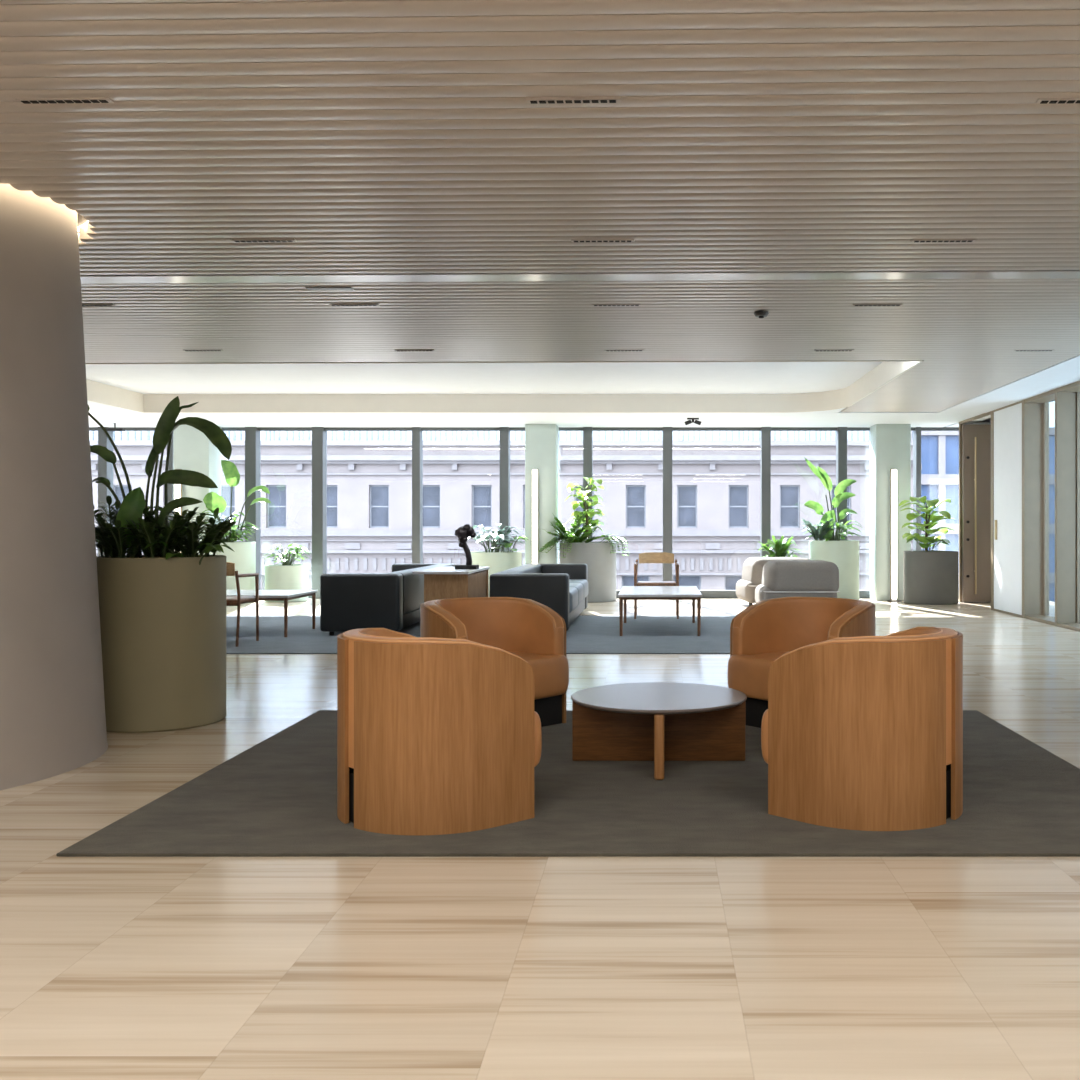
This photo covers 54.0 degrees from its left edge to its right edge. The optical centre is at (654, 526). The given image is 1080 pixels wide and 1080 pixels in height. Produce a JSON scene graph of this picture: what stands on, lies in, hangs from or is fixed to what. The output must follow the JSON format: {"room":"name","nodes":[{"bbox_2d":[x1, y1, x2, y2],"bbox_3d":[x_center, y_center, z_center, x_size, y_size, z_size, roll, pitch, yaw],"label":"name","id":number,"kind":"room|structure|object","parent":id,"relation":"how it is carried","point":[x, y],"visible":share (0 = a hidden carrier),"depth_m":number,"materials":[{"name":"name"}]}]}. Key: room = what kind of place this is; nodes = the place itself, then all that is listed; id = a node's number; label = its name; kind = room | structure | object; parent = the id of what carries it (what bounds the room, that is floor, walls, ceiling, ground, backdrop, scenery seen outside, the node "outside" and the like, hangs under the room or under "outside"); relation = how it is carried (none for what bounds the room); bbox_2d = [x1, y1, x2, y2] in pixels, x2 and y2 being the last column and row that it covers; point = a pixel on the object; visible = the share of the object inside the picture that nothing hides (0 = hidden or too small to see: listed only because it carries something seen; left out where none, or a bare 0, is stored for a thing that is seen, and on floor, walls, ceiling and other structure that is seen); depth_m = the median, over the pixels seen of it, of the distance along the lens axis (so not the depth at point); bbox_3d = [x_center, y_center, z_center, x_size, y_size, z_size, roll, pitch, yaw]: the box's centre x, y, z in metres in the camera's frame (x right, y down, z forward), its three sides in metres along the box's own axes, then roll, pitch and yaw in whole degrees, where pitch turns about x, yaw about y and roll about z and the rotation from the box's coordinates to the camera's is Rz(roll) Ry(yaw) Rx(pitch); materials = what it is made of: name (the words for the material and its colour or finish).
{"room":"lobby","nodes":[
{"label":"lobby","id":0,"kind":"room"},
{"bbox_2d":[0,184,107,790],"bbox_3d":[-3.980,-0.440,5.250,2.210,3.280,2.210,0,0,0],"label":"column","id":1,"kind":"structure","parent":0,"point":[53,717],"depth_m":5.25,"materials":[{"name":"grey paint"}]},
{"bbox_2d":[77,213,87,232],"bbox_3d":[-3.100,-1.790,2.830,14.800,0.020,15.660,0,0,0],"label":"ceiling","id":2,"kind":"structure","parent":0,"point":[81,220],"depth_m":6.10,"materials":[{"name":"white paint"}]},
{"bbox_2d":[173,425,220,554],"bbox_3d":[-7.557,-0.240,17.350,0.586,2.880,0.500,0,0,0],"label":"pillar","id":3,"kind":"structure","parent":0,"point":[192,450],"depth_m":17.10,"materials":[{"name":"white paint"}]},
{"bbox_2d":[85,362,881,393],"bbox_3d":[-2.405,-1.970,12.955,10.270,0.040,4.970,0,0,0],"label":"ceiling","id":4,"kind":"structure","parent":0,"point":[642,377],"depth_m":13.70,"materials":[{"name":"white paint"}]},
{"bbox_2d":[0,0,1079,426],"bbox_3d":[-2.810,-1.877,6.425,15.380,0.405,22.850,0,0,0],"label":"ceiling","id":5,"kind":"structure","parent":0,"point":[375,136],"depth_m":5.21,"materials":[{"name":"beige wood"}]},
{"bbox_2d":[16,98,113,103],"bbox_3d":[-2.320,-1.681,4.130,0.370,0.021,0.034,0,0,1],"label":"ceiling vent","id":6,"kind":"object","parent":5,"relation":"in","point":[21,100],"visible":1,"depth_m":4.12,"materials":[{"name":"metal"}]},
{"bbox_2d":[78,221,87,230],"bbox_3d":[-3.900,-1.765,5.600,1.601,0.024,1.601,0,0,0],"label":"recessed light","id":7,"kind":"object","parent":5,"relation":"in","point":[85,224],"visible":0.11,"depth_m":6.15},
{"bbox_2d":[82,303,114,305],"bbox_3d":[-4.270,-1.681,7.930,0.370,0.021,0.034,0,0,1],"label":"ceiling vent","id":8,"kind":"object","parent":5,"relation":"in","point":[83,304],"visible":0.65,"depth_m":7.91,"materials":[{"name":"grey metal"}]},
{"bbox_2d":[106,423,124,430],"bbox_3d":[-8.743,-1.617,17.000,0.280,0.126,0.100,0,0,0],"label":"ceiling spotlight","id":9,"kind":"object","parent":5,"relation":"hanging from","point":[114,429],"visible":0.86,"depth_m":16.95,"materials":[{"name":"metal"}]},
{"bbox_2d":[183,350,222,350],"bbox_3d":[-4.290,-1.681,9.970,0.370,0.021,0.034,0,0,1],"label":"ceiling vent","id":10,"kind":"object","parent":5,"relation":"in","point":[183,350],"visible":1,"depth_m":9.96,"materials":[{"name":"metal"}]},
{"bbox_2d":[231,238,295,241],"bbox_3d":[-2.290,-1.681,6.150,0.370,0.021,0.034,0,0,1],"label":"ceiling vent","id":11,"kind":"object","parent":5,"relation":"in","point":[232,239],"visible":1,"depth_m":6.13,"materials":[{"name":"grey metal"}]},
{"bbox_2d":[305,287,353,289],"bbox_3d":[-2.290,-1.687,7.390,0.320,0.026,0.060,0,0,0],"label":"ceiling vent","id":12,"kind":"object","parent":5,"relation":"attached to","point":[307,288],"visible":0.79,"depth_m":7.37,"materials":[{"name":"grey metal"}]},
{"bbox_2d":[329,304,378,305],"bbox_3d":[-2.270,-1.681,7.930,0.370,0.021,0.034,0,0,1],"label":"ceiling vent","id":13,"kind":"object","parent":5,"relation":"in","point":[329,304],"visible":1,"depth_m":7.92,"materials":[{"name":"black metal"}]},
{"bbox_2d":[395,349,434,350],"bbox_3d":[-2.280,-1.681,9.970,0.370,0.021,0.034,0,0,1],"label":"ceiling vent","id":14,"kind":"object","parent":5,"relation":"in","point":[395,349],"visible":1,"depth_m":9.96,"materials":[{"name":"black metal"}]},
{"bbox_2d":[526,96,620,103],"bbox_3d":[-0.320,-1.681,4.130,0.370,0.021,0.034,0,0,1],"label":"ceiling vent","id":15,"kind":"object","parent":5,"relation":"in","point":[562,99],"visible":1,"depth_m":4.12,"materials":[{"name":"metal"}]},
{"bbox_2d":[80,270,1079,283],"bbox_3d":[-3.300,-1.714,7.155,14.408,0.060,0.200,0,0,1],"label":"trim","id":16,"kind":"structure","parent":5,"relation":"attached to","point":[918,274],"depth_m":7.06,"materials":[{"name":"grey metal"}]},
{"bbox_2d":[571,239,634,241],"bbox_3d":[-0.305,-1.681,6.150,0.370,0.021,0.034,0,0,1],"label":"ceiling vent","id":17,"kind":"object","parent":5,"relation":"in","point":[577,240],"visible":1,"depth_m":6.13,"materials":[{"name":"grey metal"}]},
{"bbox_2d":[592,304,640,305],"bbox_3d":[-0.290,-1.681,7.930,0.370,0.021,0.034,0,0,1],"label":"ceiling vent","id":18,"kind":"object","parent":5,"relation":"in","point":[592,304],"visible":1,"depth_m":7.92,"materials":[{"name":"black metal"}]},
{"bbox_2d":[605,350,643,350],"bbox_3d":[-0.290,-1.681,9.970,0.370,0.021,0.034,0,0,1],"label":"ceiling vent","id":19,"kind":"object","parent":5,"relation":"in","point":[605,350],"visible":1,"depth_m":9.96,"materials":[{"name":"black metal"}]},
{"bbox_2d":[685,418,700,424],"bbox_3d":[0.586,-1.623,16.195,0.262,0.113,0.070,0,0,0],"label":"spotlight","id":20,"kind":"object","parent":5,"relation":"attached to","point":[688,419],"visible":1,"depth_m":16.17,"materials":[{"name":"metal"}]},
{"bbox_2d":[754,310,768,317],"bbox_3d":[0.830,-1.657,8.200,0.120,0.046,0.120,0,0,0],"label":"smoke detector","id":21,"kind":"object","parent":5,"relation":"attached to","point":[761,314],"visible":1,"depth_m":8.16,"materials":[{"name":"black plastic"}]},
{"bbox_2d":[814,349,853,350],"bbox_3d":[1.700,-1.681,9.970,0.370,0.021,0.034,0,0,1],"label":"ceiling vent","id":22,"kind":"object","parent":5,"relation":"in","point":[814,349],"visible":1,"depth_m":9.96,"materials":[{"name":"black metal"}]},
{"bbox_2d":[852,304,902,305],"bbox_3d":[1.680,-1.681,7.930,0.370,0.021,0.034,0,0,1],"label":"ceiling vent","id":23,"kind":"object","parent":5,"relation":"in","point":[853,304],"visible":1,"depth_m":7.92,"materials":[{"name":"black metal"}]},
{"bbox_2d":[911,238,975,241],"bbox_3d":[1.690,-1.681,6.150,0.370,0.021,0.034,0,0,1],"label":"ceiling vent","id":24,"kind":"object","parent":5,"relation":"in","point":[961,239],"visible":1,"depth_m":6.13,"materials":[{"name":"grey metal"}]},
{"bbox_2d":[1014,350,1053,350],"bbox_3d":[3.600,-1.681,9.970,0.370,0.021,0.034,0,0,1],"label":"ceiling vent","id":25,"kind":"object","parent":5,"relation":"in","point":[1014,350],"visible":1,"depth_m":9.96,"materials":[{"name":"metal"}]},
{"bbox_2d":[1036,98,1079,103],"bbox_3d":[1.690,-1.681,4.130,0.370,0.021,0.034,0,0,1],"label":"ceiling vent","id":26,"kind":"object","parent":5,"relation":"in","point":[1040,100],"visible":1,"depth_m":4.12,"materials":[{"name":"metal"}]},
{"bbox_2d":[0,598,1079,1079],"bbox_3d":[-2.050,1.300,6.450,16.900,0.200,22.900,0,0,0],"label":"floor","id":27,"kind":"structure","parent":0,"point":[112,967],"depth_m":2.98,"materials":[{"name":"wood"}]},
{"bbox_2d":[89,427,97,430],"bbox_3d":[-9.915,-0.250,17.740,1.116,2.900,0.220,0,0,0],"label":"window","id":28,"kind":"structure","parent":27,"relation":"on","point":[90,428],"depth_m":17.71,"materials":[{"name":"grey metal"}]},
{"bbox_2d":[98,427,155,555],"bbox_3d":[-8.778,-0.250,17.740,1.158,2.900,0.220,0,0,0],"label":"window","id":29,"kind":"structure","parent":27,"relation":"on","point":[105,469],"depth_m":17.63,"materials":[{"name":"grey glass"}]},
{"bbox_2d":[88,396,240,732],"bbox_3d":[-3.142,0.195,6.454,1.112,2.010,0.918,0,0,-18],"label":"potted plant","id":30,"kind":"object","parent":27,"relation":"on","point":[162,610],"visible":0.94,"depth_m":6.22,"materials":[{"name":"green plant"}]},
{"bbox_2d":[174,484,181,552],"bbox_3d":[-7.723,0.130,16.980,0.220,2.140,0.220,0,0,0],"label":"floor lamp","id":31,"kind":"object","parent":27,"relation":"on","point":[177,487],"visible":0.02,"depth_m":16.96,"materials":[{"name":"metal"}]},
{"bbox_2d":[167,427,244,524],"bbox_3d":[-7.544,-0.250,17.740,1.310,2.900,0.220,0,0,0],"label":"window","id":32,"kind":"structure","parent":27,"relation":"on","point":[170,464],"depth_m":17.63,"materials":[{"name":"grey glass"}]},
{"bbox_2d":[194,460,270,603],"bbox_3d":[-6.792,0.068,16.633,1.097,2.263,1.000,0,0,-41],"label":"potted plant","id":33,"kind":"object","parent":27,"relation":"on","point":[244,556],"visible":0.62,"depth_m":16.62,"materials":[{"name":"green plant"}]},
{"bbox_2d":[245,427,311,597],"bbox_3d":[-6.327,-0.250,17.740,1.124,2.900,0.220,0,0,0],"label":"window","id":34,"kind":"structure","parent":27,"relation":"on","point":[252,434],"depth_m":17.63,"materials":[{"name":"grey metal"}]},
{"bbox_2d":[265,544,310,601],"bbox_3d":[-5.947,0.736,17.026,0.787,0.928,0.746,0,0,44],"label":"potted plant","id":35,"kind":"object","parent":27,"relation":"on","point":[287,575],"visible":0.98,"depth_m":16.81,"materials":[{"name":"green plant"}]},
{"bbox_2d":[312,427,411,597],"bbox_3d":[-4.923,-0.250,17.740,1.682,2.900,0.220,0,0,0],"label":"window","id":36,"kind":"structure","parent":27,"relation":"on","point":[319,434],"depth_m":17.63,"materials":[{"name":"grey metal"}]},
{"bbox_2d":[412,427,499,563],"bbox_3d":[-3.347,-0.250,17.740,1.471,2.900,0.220,0,0,0],"label":"window","id":37,"kind":"structure","parent":27,"relation":"on","point":[417,432],"depth_m":17.63,"materials":[{"name":"grey metal"}]},
{"bbox_2d":[226,616,734,653],"bbox_3d":[-2.550,1.195,12.010,8.100,0.010,4.180,0,0,0],"label":"rug","id":38,"kind":"object","parent":27,"relation":"on","point":[586,634],"visible":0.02,"depth_m":11.41,"materials":[{"name":"grey carpet"}]},
{"bbox_2d":[226,562,258,646],"bbox_3d":[-4.420,0.764,10.664,0.584,0.847,0.598,0,0,0],"label":"wooden armchair","id":39,"kind":"object","parent":38,"relation":"on","point":[237,600],"visible":0.38,"depth_m":10.47,"materials":[{"name":"brown wood"}]},
{"bbox_2d":[226,590,317,636],"bbox_3d":[-4.780,0.963,11.800,1.660,0.455,1.000,0,0,0],"label":"table","id":40,"kind":"object","parent":38,"relation":"on","point":[264,595],"visible":0.51,"depth_m":11.60,"materials":[{"name":"white stone"}]},
{"bbox_2d":[320,564,454,634],"bbox_3d":[-3.245,0.853,13.125,0.890,0.675,3.350,0,0,0],"label":"sofa","id":41,"kind":"object","parent":38,"relation":"on","point":[392,600],"visible":0.85,"depth_m":11.45,"materials":[{"name":"black leather"}]},
{"bbox_2d":[412,567,489,601],"bbox_3d":[-2.333,0.838,12.145,0.615,0.705,1.450,0,0,0],"label":"console table","id":42,"kind":"object","parent":38,"relation":"on","point":[439,582],"visible":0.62,"depth_m":11.44,"materials":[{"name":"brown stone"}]},
{"bbox_2d":[455,524,478,568],"bbox_3d":[-2.185,0.226,12.150,0.270,0.519,0.180,0,0,0],"label":"sculpture","id":43,"kind":"object","parent":42,"relation":"on","point":[463,533],"visible":1,"depth_m":12.11,"materials":[{"name":"black metal"}]},
{"bbox_2d":[490,564,587,630],"bbox_3d":[-1.365,0.853,13.125,0.890,0.675,3.350,0,0,0],"label":"sofa","id":44,"kind":"object","parent":38,"relation":"on","point":[563,588],"visible":0.75,"depth_m":11.45,"materials":[{"name":"black leather"}]},
{"bbox_2d":[569,587,577,612],"bbox_3d":[-1.248,0.845,12.172,0.655,0.250,0.947,0,0,0],"label":"seat cushion","id":45,"kind":"object","parent":44,"relation":"on","point":[573,591],"depth_m":11.99,"materials":[{"name":"grey fabric"}]},
{"bbox_2d":[569,583,583,605],"bbox_3d":[-1.248,0.845,13.125,0.655,0.250,0.947,0,0,0],"label":"seat cushion","id":46,"kind":"object","parent":44,"relation":"on","point":[580,587],"depth_m":13.13,"materials":[{"name":"grey leather"}]},
{"bbox_2d":[569,579,587,599],"bbox_3d":[-1.248,0.845,14.078,0.655,0.250,0.947,0,0,0],"label":"seat cushion","id":47,"kind":"object","parent":44,"relation":"on","point":[583,581],"depth_m":14.10,"materials":[{"name":"grey leather"}]},
{"bbox_2d":[634,552,678,618],"bbox_3d":[0.020,0.764,13.836,0.584,0.847,0.598,0,0,0],"label":"wooden armchair","id":48,"kind":"object","parent":38,"relation":"on","point":[649,557],"visible":0.91,"depth_m":14.04,"materials":[{"name":"brown wood"}]},
{"bbox_2d":[618,586,701,635],"bbox_3d":[0.055,0.963,12.245,0.920,0.455,1.650,0,0,0],"label":"table","id":49,"kind":"object","parent":38,"relation":"on","point":[626,593],"visible":1,"depth_m":11.46,"materials":[{"name":"white stone"}]},
{"bbox_2d":[468,524,528,596],"bbox_3d":[-2.571,0.572,16.911,1.133,1.256,0.992,0,0,0],"label":"potted plant","id":50,"kind":"object","parent":27,"relation":"on","point":[498,561],"visible":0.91,"depth_m":16.61,"materials":[{"name":"green plant"}]},
{"bbox_2d":[532,469,537,563],"bbox_3d":[-1.943,0.130,16.980,0.220,2.140,0.220,0,0,0],"label":"wall light","id":51,"kind":"object","parent":27,"relation":"on","point":[534,471],"visible":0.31,"depth_m":16.95,"materials":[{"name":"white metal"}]},
{"bbox_2d":[500,427,582,550],"bbox_3d":[-1.910,-0.250,17.740,1.403,2.900,0.220,0,0,0],"label":"window","id":52,"kind":"structure","parent":27,"relation":"on","point":[504,431],"depth_m":17.63,"materials":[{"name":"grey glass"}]},
{"bbox_2d":[56,710,1079,855],"bbox_3d":[-0.045,1.194,5.315,4.270,0.012,2.990,0,0,0],"label":"rug","id":53,"kind":"object","parent":27,"relation":"on","point":[277,796],"visible":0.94,"depth_m":4.32,"materials":[{"name":"grey carpet"}]},
{"bbox_2d":[337,628,541,834],"bbox_3d":[-0.957,0.811,4.419,0.713,0.754,0.826,0,0,-43],"label":"barrel chair","id":54,"kind":"object","parent":53,"relation":"on","point":[436,736],"visible":1,"depth_m":4.09,"materials":[{"name":"brown wood"}]},
{"bbox_2d":[534,711,541,766],"bbox_3d":[-0.917,0.883,4.457,0.605,0.236,0.770,0,0,-44],"label":"seat cushion","id":55,"kind":"object","parent":54,"relation":"on","point":[537,722],"depth_m":4.34,"materials":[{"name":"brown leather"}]},
{"bbox_2d":[420,597,568,726],"bbox_3d":[-1.002,0.811,6.238,0.713,0.754,0.826,0,0,43],"label":"barrel chair","id":56,"kind":"object","parent":53,"relation":"on","point":[528,629],"visible":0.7,"depth_m":6.36,"materials":[{"name":"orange leather"}]},
{"bbox_2d":[508,651,568,699],"bbox_3d":[-0.962,0.883,6.200,0.605,0.236,0.770,0,0,44],"label":"seat cushion","id":57,"kind":"object","parent":56,"relation":"on","point":[550,668],"depth_m":6.18,"materials":[{"name":"orange leather"}]},
{"bbox_2d":[571,682,746,779],"bbox_3d":[0.020,1.022,5.350,0.892,0.332,0.892,0,0,0],"label":"coffee table","id":58,"kind":"object","parent":53,"relation":"on","point":[658,722],"visible":1,"depth_m":5.33,"materials":[{"name":"grey stone"},{"name":"oak"}]},
{"bbox_2d":[727,597,875,727],"bbox_3d":[0.920,0.811,6.238,0.713,0.754,0.826,0,0,-43],"label":"barrel chair","id":59,"kind":"object","parent":53,"relation":"on","point":[766,630],"visible":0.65,"depth_m":6.35,"materials":[{"name":"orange leather"}]},
{"bbox_2d":[727,651,789,700],"bbox_3d":[0.880,0.883,6.200,0.605,0.236,0.770,0,0,-44],"label":"seat cushion","id":60,"kind":"object","parent":59,"relation":"on","point":[748,671],"depth_m":6.15,"materials":[{"name":"orange leather"}]},
{"bbox_2d":[761,627,962,830],"bbox_3d":[0.933,0.811,4.476,0.713,0.754,0.826,0,0,43],"label":"barrel chair","id":61,"kind":"object","parent":53,"relation":"on","point":[863,733],"visible":1,"depth_m":4.15,"materials":[{"name":"brown wood"}]},
{"bbox_2d":[761,709,767,763],"bbox_3d":[0.893,0.883,4.514,0.605,0.236,0.770,0,0,44],"label":"seat cushion","id":62,"kind":"object","parent":61,"relation":"on","point":[764,726],"depth_m":4.40,"materials":[{"name":"orange leather"}]},
{"bbox_2d":[538,477,628,602],"bbox_3d":[-1.139,0.188,17.014,1.489,2.023,1.098,0,0,-15],"label":"potted plant","id":63,"kind":"object","parent":27,"relation":"on","point":[599,557],"visible":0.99,"depth_m":16.79,"materials":[{"name":"green plant"}]},
{"bbox_2d":[583,427,662,597],"bbox_3d":[-0.539,-0.250,17.740,1.340,2.900,0.220,0,0,0],"label":"window","id":64,"kind":"structure","parent":27,"relation":"on","point":[587,431],"depth_m":17.63,"materials":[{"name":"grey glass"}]},
{"bbox_2d":[663,427,760,597],"bbox_3d":[0.962,-0.250,17.740,1.661,2.900,0.220,0,0,0],"label":"window","id":65,"kind":"structure","parent":27,"relation":"on","point":[667,431],"depth_m":17.63,"materials":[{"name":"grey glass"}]},
{"bbox_2d":[736,557,809,604],"bbox_3d":[1.828,0.835,15.990,1.074,0.730,1.000,0,0,-6],"label":"lounge chair","id":66,"kind":"object","parent":27,"relation":"on","point":[752,571],"visible":0.42,"depth_m":15.60,"materials":[{"name":"grey fabric"}]},
{"bbox_2d":[758,534,801,556],"bbox_3d":[2.035,0.658,17.174,0.803,1.083,0.661,0,0,0],"label":"potted plant","id":67,"kind":"object","parent":27,"relation":"on","point":[780,547],"visible":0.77,"depth_m":17.05,"materials":[{"name":"green plant"}]},
{"bbox_2d":[755,560,839,602],"bbox_3d":[1.957,0.835,14.543,1.074,0.730,1.000,0,0,0],"label":"lounge chair","id":68,"kind":"object","parent":27,"relation":"on","point":[780,578],"visible":0.83,"depth_m":14.07,"materials":[{"name":"grey fabric"}]},
{"bbox_2d":[760,427,836,556],"bbox_3d":[2.434,-0.250,17.740,1.285,2.900,0.220,0,0,0],"label":"window","id":69,"kind":"structure","parent":27,"relation":"on","point":[765,433],"depth_m":17.63,"materials":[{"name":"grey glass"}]},
{"bbox_2d":[802,457,861,599],"bbox_3d":[2.870,0.030,17.190,1.073,2.341,1.056,0,0,0],"label":"potted plant","id":70,"kind":"object","parent":27,"relation":"on","point":[844,553],"visible":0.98,"depth_m":16.94,"materials":[{"name":"green leaf"},{"name":"light green leaf"},{"name":"soil"}]},
{"bbox_2d":[836,427,914,597],"bbox_3d":[3.732,-0.250,17.740,1.310,2.900,0.220,0,0,0],"label":"window","id":71,"kind":"structure","parent":27,"relation":"on","point":[841,433],"depth_m":17.63,"materials":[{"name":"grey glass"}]},
{"bbox_2d":[887,469,900,601],"bbox_3d":[3.869,0.130,16.980,0.220,2.140,0.220,0,0,0],"label":"floor lamp","id":72,"kind":"object","parent":27,"relation":"on","point":[893,472],"visible":1,"depth_m":16.95,"materials":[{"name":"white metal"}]},
{"bbox_2d":[899,496,957,604],"bbox_3d":[4.322,0.360,16.526,0.916,1.679,0.987,0,0,0],"label":"potted plant","id":73,"kind":"object","parent":27,"relation":"on","point":[930,577],"visible":1,"depth_m":16.28,"materials":[{"name":"green plant"}]},
{"bbox_2d":[525,424,558,563],"bbox_3d":[-1.865,-0.240,17.350,0.505,2.880,0.500,0,0,0],"label":"pillar","id":74,"kind":"structure","parent":0,"point":[541,440],"depth_m":17.10,"materials":[{"name":"white paint"}]},
{"bbox_2d":[870,424,910,600],"bbox_3d":[3.884,-0.240,17.350,0.570,2.880,0.500,0,0,0],"label":"pillar","id":75,"kind":"structure","parent":0,"point":[890,444],"depth_m":17.10,"materials":[{"name":"white paint"}]},
{"bbox_2d":[946,415,990,426],"bbox_3d":[5.160,-0.265,16.390,0.520,2.930,2.620,0,0,0],"label":"wall","id":76,"kind":"structure","parent":0,"point":[982,420],"depth_m":16.74,"materials":[{"name":"white paint"}]},
{"bbox_2d":[913,427,958,597],"bbox_3d":[5.008,-0.250,17.740,1.242,2.900,0.220,0,0,0],"label":"window","id":77,"kind":"structure","parent":76,"relation":"in","point":[917,433],"depth_m":17.63,"materials":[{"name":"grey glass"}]},
{"bbox_2d":[962,424,990,601],"bbox_3d":[5.122,-0.220,16.660,0.465,2.820,0.151,0,0,0],"label":"door","id":78,"kind":"structure","parent":76,"relation":"in","point":[976,438],"depth_m":16.66,"materials":[{"name":"brown wood"}]},
{"bbox_2d":[959,381,1079,631],"bbox_3d":[5.188,-0.240,12.508,0.665,2.880,10.225,0,0,0],"label":"wall","id":79,"kind":"structure","parent":0,"point":[1064,397],"depth_m":13.80,"materials":[{"name":"white plaster"}]},
{"bbox_2d":[994,403,1021,614],"bbox_3d":[4.875,-0.240,14.500,0.070,2.820,1.190,0,0,0],"label":"door","id":80,"kind":"structure","parent":79,"relation":"in","point":[1007,421],"depth_m":14.47,"materials":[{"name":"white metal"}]},
{"bbox_2d":[1044,400,1054,617],"bbox_3d":[5.117,-0.235,13.265,0.045,2.790,1.000,0,0,0],"label":"window","id":81,"kind":"structure","parent":79,"relation":"in","point":[1045,403],"depth_m":13.74,"materials":[{"name":"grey metal"}]},
{"bbox_2d":[1076,392,1079,622],"bbox_3d":[5.117,-0.235,12.200,0.045,2.790,0.990,0,0,0],"label":"window","id":82,"kind":"structure","parent":79,"relation":"in","point":[1077,393],"depth_m":12.67,"materials":[{"name":"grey metal"}]},
{"bbox_2d":[1049,403,1054,427],"bbox_3d":[-4.135,-1.980,17.840,22.270,0.560,0.220,0,0,0],"label":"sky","id":83,"kind":"structure","parent":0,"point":[1051,405],"depth_m":17.73,"materials":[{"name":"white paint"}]},
{"label":"outside","id":84,"kind":"structure","parent":0,"visible":0},
{"bbox_3d":[0.000,7.300,69.075,160.000,0.200,101.850,0,0,0],"label":"street","id":85,"kind":"object","parent":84,"visible":0},
{"bbox_2d":[89,431,924,589],"bbox_3d":[-17.233,-1.000,48.775,57.677,16.400,8.450,0,0,0],"label":"office building","id":86,"kind":"structure","parent":85,"relation":"on","point":[716,474],"depth_m":45.00,"materials":[{"name":"stone"}]},
{"bbox_2d":[911,428,1054,601],"bbox_3d":[21.700,-8.800,66.850,14.000,32.000,10.300,0,0,0],"label":"tower","id":87,"kind":"structure","parent":85,"relation":"on","point":[939,449],"depth_m":62.00,"materials":[{"name":"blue glass"}]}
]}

